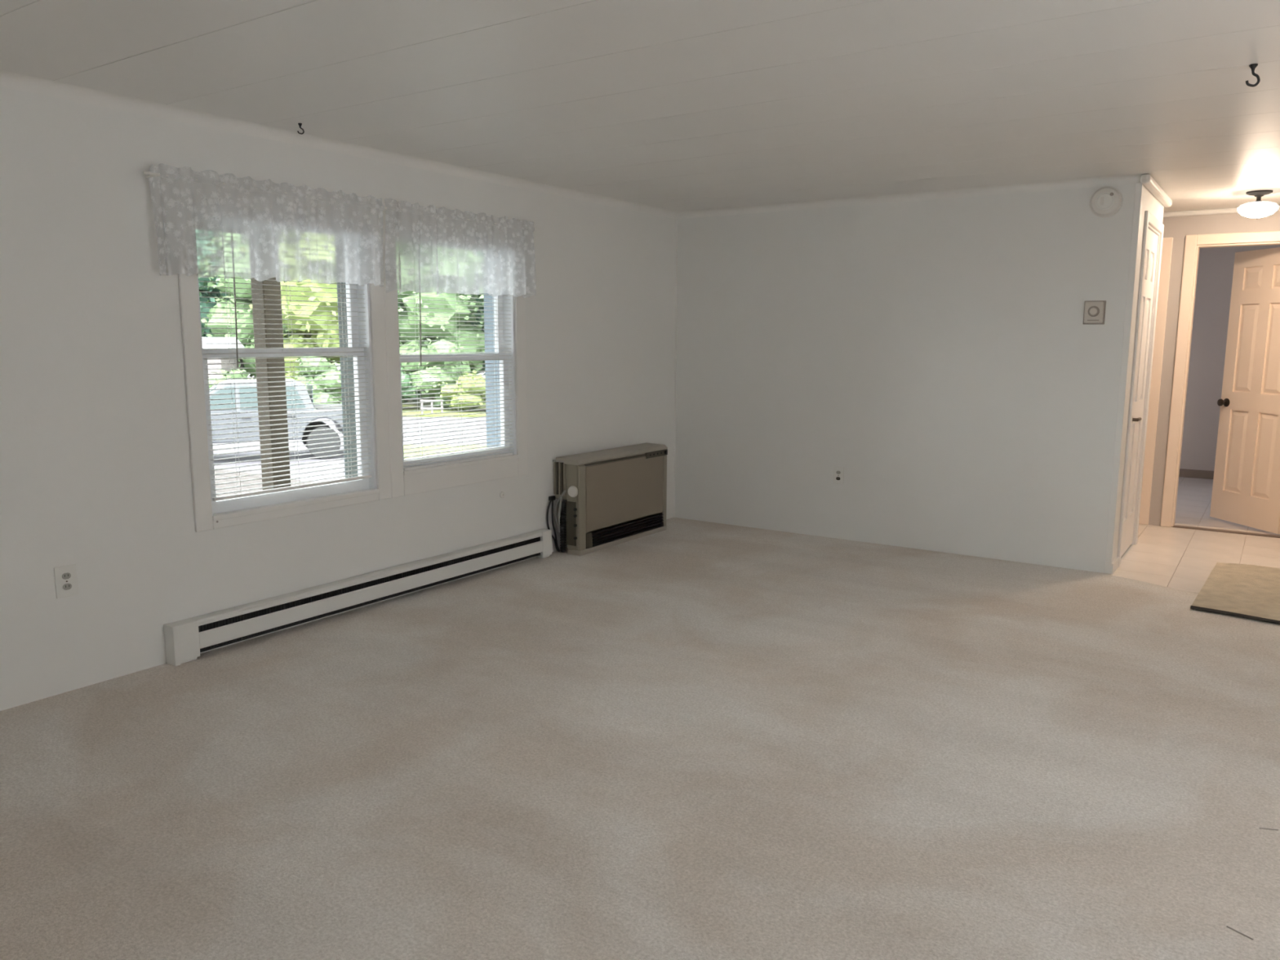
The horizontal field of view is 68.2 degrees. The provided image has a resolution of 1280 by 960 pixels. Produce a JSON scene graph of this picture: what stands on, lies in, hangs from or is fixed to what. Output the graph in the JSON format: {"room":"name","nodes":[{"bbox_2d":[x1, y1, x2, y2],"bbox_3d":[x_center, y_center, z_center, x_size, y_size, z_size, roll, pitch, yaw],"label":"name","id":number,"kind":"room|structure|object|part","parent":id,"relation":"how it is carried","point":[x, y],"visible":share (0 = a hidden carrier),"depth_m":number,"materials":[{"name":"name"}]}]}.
{"room":"empty living room","nodes":[
{"label":"empty living room","id":0,"kind":"room"},
{"bbox_2d":[0,86,676,711],"bbox_3d":[-1.956,-0.241,3.879,0.150,2.580,7.950,6,10,34],"label":"wall","id":1,"kind":"structure","parent":0,"point":[95,477],"depth_m":3.77,"materials":[{"name":"paint"}]},
{"bbox_2d":[53,564,78,598],"bbox_3d":[-2.150,0.380,3.545,0.009,0.118,0.078,6,10,34],"label":"wall outlet","id":2,"kind":"object","parent":1,"relation":"attached to","point":[65,576],"visible":1,"depth_m":3.54,"materials":[{"name":"white plastic"}]},
{"bbox_2d":[62,573,71,579],"bbox_3d":[-2.147,0.360,3.541,0.003,0.023,0.031,6,10,34],"label":"socket","id":3,"kind":"object","parent":2,"relation":"attached to","point":[64,575],"depth_m":3.54,"materials":[{"name":"white plastic"}]},
{"bbox_2d":[62,583,71,590],"bbox_3d":[-2.147,0.400,3.547,0.003,0.023,0.031,6,10,34],"label":"socket","id":4,"kind":"object","parent":2,"relation":"attached to","point":[65,586],"depth_m":3.55,"materials":[{"name":"white plastic"}]},
{"bbox_2d":[177,260,391,532],"bbox_3d":[-1.649,-0.554,4.335,0.244,1.415,1.047,6,10,34],"label":"window","id":5,"kind":"structure","parent":1,"relation":"in","point":[257,508],"depth_m":4.49,"materials":[{"name":"white paint"}]},
{"bbox_2d":[198,275,372,501],"bbox_3d":[-1.571,-0.561,4.276,0.040,1.214,0.850,6,10,34],"label":"mini blind","id":6,"kind":"object","parent":5,"relation":"attached to","point":[325,482],"visible":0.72,"depth_m":4.25,"materials":[{"name":"white plastic"}]},
{"bbox_3d":[-1.745,-0.523,4.037,0.025,1.181,0.001,6,10,34],"label":"ladder cord","id":7,"kind":"part","parent":6,"relation":"part of","materials":[{"name":"white fabric"}]},
{"bbox_3d":[-1.580,0.032,4.370,0.022,0.014,0.842,6,10,34],"label":"rail","id":8,"kind":"part","parent":6,"relation":"part of","materials":[{"name":"white plastic"}]},
{"bbox_3d":[-1.577,-0.559,4.281,0.025,1.181,0.001,6,10,34],"label":"ladder cord","id":9,"kind":"part","parent":6,"relation":"part of","materials":[{"name":"white fabric"}]},
{"bbox_3d":[-1.410,-0.595,4.524,0.025,1.181,0.001,6,10,34],"label":"ladder cord","id":10,"kind":"part","parent":6,"relation":"part of","materials":[{"name":"white fabric"}]},
{"bbox_3d":[-1.614,-0.251,4.351,0.032,0.707,0.866,6,10,34],"label":"sash","id":11,"kind":"part","parent":5,"relation":"part of","materials":[{"name":"white plastic"}]},
{"bbox_3d":[-1.573,0.108,4.377,0.049,0.022,0.888,6,10,34],"label":"sill","id":12,"kind":"part","parent":5,"relation":"part of","materials":[{"name":"white paint"}]},
{"bbox_3d":[-1.639,-0.868,4.278,0.031,0.614,0.866,6,10,34],"label":"sash","id":13,"kind":"part","parent":5,"relation":"part of","materials":[{"name":"white plastic"}]},
{"bbox_2d":[0,70,679,219],"bbox_3d":[-1.870,-1.427,3.644,0.045,0.045,7.650,6,10,34],"label":"trim","id":14,"kind":"structure","parent":1,"relation":"attached to","point":[10,80],"depth_m":4.11,"materials":[{"name":"white paint"}]},
{"bbox_2d":[142,171,540,231],"bbox_3d":[-1.258,-1.302,4.525,0.098,0.009,2.298,6,10,34],"label":"curtain rod","id":15,"kind":"object","parent":1,"relation":"attached to","point":[151,174],"visible":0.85,"depth_m":3.64,"materials":[{"name":"white paint"}]},
{"bbox_2d":[147,163,384,286],"bbox_3d":[-1.536,-1.067,4.084,0.106,0.426,1.092,7,11,37],"label":"lace valance","id":16,"kind":"object","parent":15,"relation":"hanging from","point":[204,230],"visible":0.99,"depth_m":3.99,"materials":[{"name":"white fabric"}]},
{"bbox_2d":[384,198,536,297],"bbox_3d":[-0.934,-1.193,4.997,0.119,0.447,1.073,6,10,34],"label":"lace valance","id":17,"kind":"object","parent":15,"relation":"hanging from","point":[424,253],"visible":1,"depth_m":4.90,"materials":[{"name":"white fabric"}]},
{"bbox_2d":[382,211,528,497],"bbox_3d":[-1.059,-0.681,5.192,0.244,1.415,1.050,6,10,34],"label":"window","id":18,"kind":"structure","parent":1,"relation":"in","point":[403,482],"depth_m":5.43,"materials":[{"name":"white paint"}]},
{"bbox_3d":[-1.022,-0.393,5.207,0.032,0.597,0.856,6,10,34],"label":"sash","id":19,"kind":"part","parent":18,"relation":"part of","materials":[{"name":"white plastic"}]},
{"bbox_2d":[397,290,513,470],"bbox_3d":[-0.980,-0.693,5.134,0.040,1.204,0.840,6,10,34],"label":"mini blind","id":20,"kind":"object","parent":18,"relation":"attached to","point":[417,295],"visible":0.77,"depth_m":5.13,"materials":[{"name":"white plastic"}]},
{"bbox_3d":[-1.152,-0.655,4.898,0.025,1.171,0.001,6,10,34],"label":"ladder cord","id":21,"kind":"part","parent":20,"relation":"part of","materials":[{"name":"white fabric"}]},
{"bbox_3d":[-0.989,-0.105,5.227,0.022,0.014,0.832,6,10,34],"label":"rail","id":22,"kind":"part","parent":20,"relation":"part of","materials":[{"name":"white plastic"}]},
{"bbox_3d":[-0.986,-0.691,5.138,0.025,1.171,0.001,6,10,34],"label":"ladder cord","id":23,"kind":"part","parent":20,"relation":"part of","materials":[{"name":"white fabric"}]},
{"bbox_3d":[-0.821,-0.727,5.379,0.025,1.171,0.001,6,10,34],"label":"ladder cord","id":24,"kind":"part","parent":20,"relation":"part of","materials":[{"name":"white fabric"}]},
{"bbox_3d":[-1.020,-0.697,5.161,0.111,1.235,0.880,6,10,34],"label":"frame","id":25,"kind":"part","parent":18,"relation":"part of","materials":[{"name":"white plastic"}]},
{"bbox_3d":[-0.982,-0.089,5.225,0.049,0.022,0.878,6,10,34],"label":"sill","id":26,"kind":"part","parent":18,"relation":"part of","materials":[{"name":"white paint"}]},
{"bbox_3d":[-1.048,-0.975,5.139,0.031,0.654,0.856,6,10,34],"label":"sash","id":27,"kind":"part","parent":18,"relation":"part of","materials":[{"name":"white plastic"}]},
{"bbox_2d":[499,491,504,497],"bbox_3d":[-0.800,0.086,5.505,0.009,0.038,0.038,6,10,34],"label":"round cap","id":28,"kind":"object","parent":1,"relation":"attached to","point":[502,493],"visible":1,"depth_m":5.50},
{"bbox_2d":[0,476,1279,959],"bbox_3d":[1.705,0.701,4.433,5.450,0.023,12.450,6,10,34],"label":"floor","id":29,"kind":"structure","parent":0,"point":[689,740],"depth_m":2.95,"materials":[{"name":"beige carpet"}]},
{"bbox_2d":[163,528,551,666],"bbox_3d":[-1.246,0.531,4.855,0.072,0.167,2.412,6,10,34],"label":"baseboard heater","id":30,"kind":"object","parent":29,"relation":"on","point":[184,639],"visible":1,"depth_m":4.52,"materials":[{"name":"metal"}]},
{"bbox_3d":[-1.918,0.675,3.879,0.071,0.167,0.024,6,10,34],"label":"plate","id":31,"kind":"part","parent":30,"relation":"part of","materials":[{"name":"metal"}]},
{"bbox_3d":[-1.269,0.522,4.877,0.008,0.153,2.400,6,10,34],"label":"panel","id":32,"kind":"part","parent":30,"relation":"part of","materials":[{"name":"metal"}]},
{"bbox_2d":[190,531,542,626],"bbox_3d":[-1.242,0.460,4.855,0.066,0.023,2.210,6,10,34],"label":"hood","id":33,"kind":"object","parent":30,"relation":"attached to","point":[228,615],"depth_m":4.62,"materials":[{"name":"metal"}]},
{"bbox_2d":[546,443,667,555],"bbox_3d":[-0.191,0.109,6.221,0.220,0.603,1.077,6,10,34],"label":"heater","id":34,"kind":"object","parent":29,"relation":"on","point":[617,495],"visible":1,"depth_m":6.05,"materials":[{"name":"beige metal"}]},
{"bbox_3d":[-0.543,0.287,5.886,0.092,0.338,0.020,-6,11,-37],"label":"power cord","id":35,"kind":"part","parent":34,"relation":"part of","materials":[{"name":"black rubber"}]},
{"bbox_3d":[-0.526,0.285,5.892,0.052,0.333,0.018,-2,9,-14],"label":"power cord","id":36,"kind":"part","parent":34,"relation":"part of","materials":[{"name":"black rubber"}]},
{"bbox_3d":[-0.425,0.269,5.848,0.071,0.275,0.008,6,10,34],"label":"service panel","id":37,"kind":"part","parent":34,"relation":"part of","materials":[{"name":"brown plastic"}]},
{"bbox_3d":[-0.164,-0.175,6.202,0.179,0.037,1.008,6,10,34],"label":"lid","id":38,"kind":"part","parent":34,"relation":"part of","materials":[{"name":"beige metal"}]},
{"bbox_3d":[-0.090,0.070,6.209,0.012,0.414,0.875,6,10,34],"label":"panel","id":39,"kind":"part","parent":34,"relation":"part of","materials":[{"name":"beige metal"}]},
{"bbox_2d":[586,512,663,548],"bbox_3d":[-0.096,0.327,6.260,0.036,0.104,0.890,6,10,34],"label":"grille","id":40,"kind":"object","parent":34,"relation":"attached to","point":[620,531],"depth_m":6.22,"materials":[{"name":"black metal"}]},
{"bbox_3d":[0.112,-0.179,6.462,0.016,0.042,0.267,6,10,34],"label":"control panel","id":41,"kind":"part","parent":34,"relation":"part of","materials":[{"name":"brown plastic"}]},
{"bbox_2d":[1190,562,1279,624],"bbox_3d":[3.421,0.603,4.999,0.800,0.022,1.390,6,10,34],"label":"door mat","id":42,"kind":"object","parent":29,"relation":"on","point":[1252,592],"visible":1,"depth_m":5.02,"materials":[{"name":"beige fabric"}]},
{"bbox_2d":[0,0,1279,212],"bbox_3d":[1.683,-1.549,4.072,5.720,0.100,12.620,6,10,34],"label":"ceiling","id":43,"kind":"structure","parent":0,"point":[677,105],"depth_m":3.29,"materials":[{"name":"paint"}]},
{"bbox_2d":[297,123,304,134],"bbox_3d":[-1.426,-1.476,3.975,0.030,0.044,0.015,-7,11,-40],"label":"ceiling hook","id":44,"kind":"object","parent":43,"relation":"attached to","point":[299,124],"visible":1,"depth_m":3.97,"materials":[{"name":"black metal"}]},
{"bbox_2d":[1245,63,1260,86],"bbox_3d":[1.988,-1.311,3.067,0.046,0.068,0.024,0,9,0],"label":"ceiling hook","id":45,"kind":"object","parent":43,"relation":"attached to","point":[1253,66],"visible":1,"depth_m":3.06,"materials":[{"name":"black metal"}]},
{"bbox_2d":[1237,190,1279,219],"bbox_3d":[3.723,-1.653,5.698,0.210,0.162,0.210,6,10,34],"label":"ceiling lamp","id":46,"kind":"object","parent":43,"relation":"attached to","point":[1257,209],"visible":1,"depth_m":5.64,"materials":[{"name":"glass"}]},
{"bbox_3d":[3.723,-1.613,5.704,0.210,0.060,0.210,6,10,34],"label":"lamp shade","id":47,"kind":"part","parent":46,"relation":"part of","materials":[{"name":"white glass"}]},
{"bbox_3d":[3.723,-1.693,5.692,0.052,0.038,0.052,6,10,34],"label":"stem","id":48,"kind":"part","parent":46,"relation":"part of","materials":[{"name":"metal"}]},
{"bbox_3d":[3.724,-1.720,5.688,0.136,0.028,0.136,6,10,34],"label":"ceiling plate","id":49,"kind":"part","parent":46,"relation":"part of","materials":[{"name":"metal"}]},
{"bbox_2d":[674,183,1144,573],"bbox_3d":[1.517,-0.673,6.163,2.974,2.380,0.100,6,10,34],"label":"wall","id":50,"kind":"structure","parent":0,"point":[941,354],"depth_m":5.97,"materials":[{"name":"paint"}]},
{"bbox_2d":[673,216,677,517],"bbox_3d":[0.261,-0.816,6.942,0.007,2.220,0.006,6,10,34],"label":"trim","id":51,"kind":"structure","parent":50,"relation":"attached to","point":[677,216],"depth_m":6.93,"materials":[{"name":"white paint"}]},
{"bbox_2d":[832,466,844,484],"bbox_3d":[1.327,-0.030,6.323,0.075,0.115,0.008,6,10,34],"label":"wall outlet","id":52,"kind":"object","parent":50,"relation":"attached to","point":[838,472],"visible":1,"depth_m":6.32,"materials":[{"name":"white plastic"}]},
{"bbox_2d":[677,173,1142,219],"bbox_3d":[1.481,-1.759,5.938,2.974,0.045,0.045,6,10,34],"label":"trim","id":53,"kind":"structure","parent":50,"relation":"attached to","point":[1126,179],"depth_m":5.78,"materials":[{"name":"white paint"}]},
{"bbox_2d":[1083,300,1106,324],"bbox_3d":[2.553,-0.942,5.321,0.112,0.132,0.046,6,10,34],"label":"thermostat","id":54,"kind":"object","parent":50,"relation":"attached to","point":[1094,313],"visible":1,"depth_m":5.31,"materials":[{"name":"beige plastic"}]},
{"bbox_2d":[1089,186,1123,217],"bbox_3d":[2.568,-1.536,5.218,0.168,0.168,0.054,6,10,34],"label":"smoke detector","id":55,"kind":"object","parent":50,"relation":"attached to","point":[1105,202],"visible":1,"depth_m":5.20,"materials":[{"name":"plastic"}]},
{"bbox_2d":[1104,182,1142,573],"bbox_3d":[2.715,-0.539,5.314,0.034,2.180,0.034,6,10,34],"label":"trim","id":56,"kind":"structure","parent":50,"relation":"attached to","point":[1139,186],"depth_m":5.29,"materials":[{"name":"white paint"}]},
{"bbox_2d":[1113,186,1164,559],"bbox_3d":[3.014,-0.613,5.814,0.100,2.380,1.000,6,10,34],"label":"wall","id":57,"kind":"structure","parent":0,"point":[1150,203],"depth_m":5.45,"materials":[{"name":"paint"}]},
{"bbox_2d":[1111,210,1164,574],"bbox_3d":[3.006,-0.542,5.769,0.147,2.063,1.100,6,10,34],"label":"door","id":58,"kind":"structure","parent":57,"relation":"in","point":[1152,247],"depth_m":5.88,"materials":[{"name":"white paint"}]},
{"bbox_3d":[3.028,0.448,5.901,0.012,0.065,1.100,6,10,34],"label":"trim","id":59,"kind":"part","parent":58,"relation":"part of","materials":[{"name":"white paint"}]},
{"bbox_3d":[2.977,-0.046,5.797,0.029,0.604,0.186,6,10,34],"label":"panel","id":60,"kind":"part","parent":58,"relation":"part of","materials":[{"name":"white paint"}]},
{"bbox_3d":[3.133,-0.080,6.024,0.029,0.604,0.186,6,10,34],"label":"panel","id":61,"kind":"part","parent":58,"relation":"part of","materials":[{"name":"white paint"}]},
{"bbox_3d":[2.980,-0.783,5.686,0.029,0.634,0.186,6,10,34],"label":"panel","id":62,"kind":"part","parent":58,"relation":"part of","materials":[{"name":"white paint"}]},
{"bbox_3d":[3.057,-0.523,5.841,0.035,1.970,0.670,6,10,34],"label":"frame","id":63,"kind":"part","parent":58,"relation":"part of","materials":[{"name":"white paint"}]},
{"bbox_3d":[3.136,-0.817,5.912,0.029,0.634,0.186,6,10,34],"label":"panel","id":64,"kind":"part","parent":58,"relation":"part of","materials":[{"name":"white paint"}]},
{"bbox_3d":[2.982,-1.280,5.610,0.029,0.179,0.186,6,10,34],"label":"panel","id":65,"kind":"part","parent":58,"relation":"part of","materials":[{"name":"white paint"}]},
{"bbox_3d":[3.139,-1.313,5.837,0.029,0.179,0.186,6,10,34],"label":"panel","id":66,"kind":"part","parent":58,"relation":"part of","materials":[{"name":"white paint"}]},
{"bbox_2d":[1140,173,1172,207],"bbox_3d":[3.037,-1.691,5.550,0.049,0.050,1.145,6,10,34],"label":"trim","id":67,"kind":"structure","parent":57,"relation":"attached to","point":[1146,180],"depth_m":5.38,"materials":[{"name":"white paint"}]},
{"bbox_2d":[1148,210,1279,525],"bbox_3d":[3.884,-0.747,6.724,2.450,2.380,0.100,6,10,34],"label":"wall","id":68,"kind":"structure","parent":0,"point":[1177,228],"depth_m":6.66,"materials":[{"name":"paint"}]},
{"bbox_2d":[1138,237,1173,524],"bbox_3d":[3.372,-0.680,7.050,0.893,2.145,0.160,6,10,34],"label":"door","id":69,"kind":"structure","parent":68,"relation":"in","point":[1166,251],"depth_m":6.78,"materials":[{"name":"beige paint"}]},
{"bbox_2d":[1160,231,1279,537],"bbox_3d":[4.287,-0.635,6.747,0.810,2.155,0.596,6,10,34],"label":"door","id":70,"kind":"structure","parent":68,"relation":"in","point":[1246,488],"depth_m":6.73,"materials":[{"name":"beige paint"}]},
{"bbox_3d":[4.304,-0.572,6.987,0.064,0.062,0.062,-1,9,-7],"label":"knob","id":71,"kind":"part","parent":70,"relation":"part of","materials":[{"name":"brown metal"}]},
{"bbox_3d":[4.368,-0.209,6.915,0.029,0.604,0.179,-1,9,-7],"label":"panel","id":72,"kind":"part","parent":70,"relation":"part of","materials":[{"name":"beige paint"}]},
{"bbox_3d":[4.387,-0.641,6.714,0.035,1.955,0.655,-1,9,-7],"label":"frame","id":73,"kind":"part","parent":70,"relation":"part of","materials":[{"name":"beige paint"}]},
{"bbox_3d":[4.371,-0.946,6.803,0.029,0.634,0.179,-1,9,-7],"label":"panel","id":74,"kind":"part","parent":70,"relation":"part of","materials":[{"name":"beige paint"}]},
{"bbox_3d":[4.374,-1.435,6.729,0.029,0.164,0.179,-1,9,-7],"label":"panel","id":75,"kind":"part","parent":70,"relation":"part of","materials":[{"name":"beige paint"}]},
{"bbox_3d":[4.402,-0.169,6.650,0.029,0.604,0.179,-1,9,-7],"label":"panel","id":76,"kind":"part","parent":70,"relation":"part of","materials":[{"name":"beige paint"}]},
{"bbox_3d":[4.405,-0.906,6.538,0.029,0.634,0.179,-1,9,-7],"label":"panel","id":77,"kind":"part","parent":70,"relation":"part of","materials":[{"name":"beige paint"}]},
{"bbox_3d":[4.407,-1.395,6.464,0.029,0.164,0.179,-1,9,-7],"label":"panel","id":78,"kind":"part","parent":70,"relation":"part of","materials":[{"name":"beige paint"}]},
{"bbox_2d":[1163,204,1279,217],"bbox_3d":[3.811,-1.843,6.532,2.350,0.035,0.030,6,10,34],"label":"trim","id":79,"kind":"structure","parent":68,"relation":"attached to","point":[1224,211],"depth_m":6.49,"materials":[{"name":"white paint"}]},
{"bbox_2d":[1179,244,1279,471],"bbox_3d":[5.917,-1.065,8.886,2.350,2.380,0.100,6,10,34],"label":"wall","id":80,"kind":"structure","parent":0,"point":[1215,264],"depth_m":9.11,"materials":[{"name":"grey paint"}]},
{"bbox_2d":[1178,468,1213,479],"bbox_3d":[5.818,-0.021,9.038,2.200,0.081,0.015,6,10,34],"label":"baseboard","id":81,"kind":"structure","parent":80,"relation":"attached to","point":[1206,474],"depth_m":9.27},
{"label":"outside","id":82,"kind":"structure","parent":0,"visible":0},
{"bbox_2d":[212,364,486,482],"bbox_3d":[-22.368,-3.254,40.512,74.840,0.200,120.000,6,10,34],"label":"ground","id":83,"kind":"structure","parent":82,"point":[251,443],"depth_m":24.52,"materials":[{"name":"grey asphalt"}]},
{"bbox_2d":[201,337,245,377],"bbox_3d":[-17.457,-4.163,36.804,3.650,2.750,2.500,0,9,0],"label":"garden shed","id":84,"kind":"object","parent":83,"relation":"on","point":[204,340],"visible":0.07,"depth_m":36.15,"materials":[{"name":"white wood"}]},
{"bbox_2d":[208,367,247,388],"bbox_3d":[-15.508,-3.346,35.480,2.227,1.775,2.118,3,9,18],"label":"bush","id":85,"kind":"object","parent":83,"relation":"on","point":[236,375],"visible":0.14,"depth_m":35.27,"materials":[{"name":"green plant"}]},
{"bbox_2d":[213,467,315,497],"bbox_3d":[-4.099,1.158,6.533,6.000,1.400,5.938,6,10,34],"label":"porch deck","id":86,"kind":"object","parent":83,"relation":"on","point":[221,471],"visible":0.02,"depth_m":9.38,"materials":[{"name":"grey wood"}]},
{"bbox_2d":[250,277,290,489],"bbox_3d":[-2.514,-0.593,6.455,0.170,2.100,0.170,6,10,34],"label":"porch post","id":87,"kind":"object","parent":86,"relation":"on","point":[268,282],"visible":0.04,"depth_m":6.40,"materials":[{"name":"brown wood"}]},
{"bbox_2d":[208,378,342,458],"bbox_3d":[-9.151,-1.407,22.004,5.740,1.800,2.260,-4,9,-23],"label":"car","id":88,"kind":"object","parent":83,"relation":"on","point":[296,383],"visible":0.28,"depth_m":21.50,"materials":[{"name":"silver metal"}]},
{"bbox_3d":[-7.849,-2.041,22.486,0.020,0.480,1.500,-4,9,-23],"label":"glass","id":89,"kind":"part","parent":88,"relation":"part of","materials":[{"name":"glass"}]},
{"bbox_2d":[255,370,303,382],"bbox_3d":[-13.382,-3.280,35.078,2.361,1.800,2.587,9,12,44],"label":"bush","id":90,"kind":"object","parent":83,"relation":"on","point":[286,374],"visible":0.05,"depth_m":34.89,"materials":[{"name":"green plant"}]},
{"bbox_2d":[293,355,342,404],"bbox_3d":[-11.922,-3.675,35.611,2.564,2.541,2.686,4,9,24],"label":"bush","id":91,"kind":"object","parent":83,"relation":"on","point":[303,359],"visible":0.52,"depth_m":34.89,"materials":[{"name":"green plant"}]},
{"bbox_2d":[400,364,421,402],"bbox_3d":[-9.496,-3.490,35.842,2.968,2.051,2.530,-4,10,-28],"label":"bush","id":92,"kind":"object","parent":83,"relation":"on","point":[402,371],"visible":0.1,"depth_m":35.56,"materials":[{"name":"green plant"}]},
{"bbox_2d":[401,334,473,409],"bbox_3d":[-7.909,-4.071,36.554,2.801,3.074,3.056,2,9,10],"label":"bush","id":93,"kind":"object","parent":83,"relation":"on","point":[468,366],"visible":0.58,"depth_m":35.89,"materials":[{"name":"green plant"}]},
{"bbox_2d":[401,382,485,417],"bbox_3d":[-12.981,-4.421,47.635,54.001,0.060,28.501,0,9,0],"label":"verge","id":94,"kind":"structure","parent":83,"relation":"on","point":[418,400],"depth_m":35.14,"materials":[{"name":"green plant"}]},
{"bbox_2d":[199,281,211,337],"bbox_3d":[-20.548,-7.485,39.274,7.487,8.452,7.114,-3,9,-22],"label":"leafy tree","id":95,"kind":"object","parent":94,"relation":"on","point":[206,282],"visible":0.02,"depth_m":38.63,"materials":[{"name":"green plant"}]},
{"bbox_2d":[198,275,255,378],"bbox_3d":[-17.453,-7.930,40.697,6.414,8.935,6.346,2,9,12],"label":"leafy tree","id":96,"kind":"object","parent":94,"relation":"on","point":[200,283],"visible":0.02,"depth_m":39.01,"materials":[{"name":"green plant"}]},
{"bbox_2d":[198,275,297,377],"bbox_3d":[-14.936,-7.515,38.796,6.403,8.717,6.280,-2,9,-14],"label":"leafy tree","id":97,"kind":"object","parent":94,"relation":"on","point":[220,285],"visible":0.06,"depth_m":37.31,"materials":[{"name":"green plant"}]},
{"bbox_2d":[248,279,340,376],"bbox_3d":[-12.621,-7.617,37.886,6.272,9.220,6.074,-5,10,-30],"label":"leafy tree","id":98,"kind":"object","parent":94,"relation":"on","point":[326,323],"visible":0.24,"depth_m":36.08,"materials":[{"name":"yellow plant"}]},
{"bbox_2d":[397,302,408,400],"bbox_3d":[-10.140,-8.057,40.126,6.639,9.430,6.816,-1,9,-5],"label":"leafy tree","id":99,"kind":"object","parent":94,"relation":"on","point":[400,304],"visible":0.02,"depth_m":38.60,"materials":[{"name":"green plant"}]},
{"bbox_2d":[419,400,443,413],"bbox_3d":[-7.539,-2.631,34.288,0.840,0.560,0.080,0,9,0],"label":"rail fence","id":100,"kind":"object","parent":94,"relation":"on","point":[442,402],"visible":0.73,"depth_m":34.25,"materials":[{"name":"white wood"}]},
{"bbox_3d":[-7.538,-2.873,34.221,0.840,0.060,0.020,0,9,0],"label":"rail","id":101,"kind":"part","parent":100,"relation":"part of","materials":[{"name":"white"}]},
{"bbox_3d":[-7.539,-2.597,34.263,0.840,0.060,0.020,0,9,0],"label":"rail","id":102,"kind":"part","parent":100,"relation":"part of","materials":[{"name":"white wood"}]},
{"bbox_2d":[397,289,484,374],"bbox_3d":[-8.106,-7.207,38.483,5.959,8.266,5.610,-8,12,-42],"label":"leafy tree","id":103,"kind":"object","parent":94,"relation":"on","point":[445,320],"visible":0.28,"depth_m":37.09,"materials":[{"name":"green plant"}]},
{"bbox_2d":[464,294,485,380],"bbox_3d":[-6.130,-8.001,40.738,6.426,9.167,6.184,-1,9,-9],"label":"leafy tree","id":104,"kind":"object","parent":94,"relation":"on","point":[477,300],"visible":0.02,"depth_m":38.88,"materials":[{"name":"green plant"}]},
{"bbox_2d":[469,293,484,324],"bbox_3d":[-4.006,-7.476,38.802,6.616,8.734,6.388,0,9,-5],"label":"leafy tree","id":105,"kind":"object","parent":94,"relation":"on","point":[480,295],"visible":0.02,"depth_m":37.89,"materials":[{"name":"green plant"}]},
{"bbox_2d":[403,444,486,458],"bbox_3d":[-0.441,-0.198,20.119,14.900,0.050,17.400,6,10,34],"label":"lawn","id":106,"kind":"structure","parent":83,"relation":"on","point":[407,446],"depth_m":23.56,"materials":[{"name":"green plant"}]},
{"bbox_2d":[438,370,485,410],"bbox_3d":[-6.360,-3.283,35.556,2.426,1.645,2.386,-7,11,-39],"label":"bush","id":107,"kind":"object","parent":83,"relation":"on","point":[467,373],"visible":0.7,"depth_m":34.87,"materials":[{"name":"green plant"}]}
]}

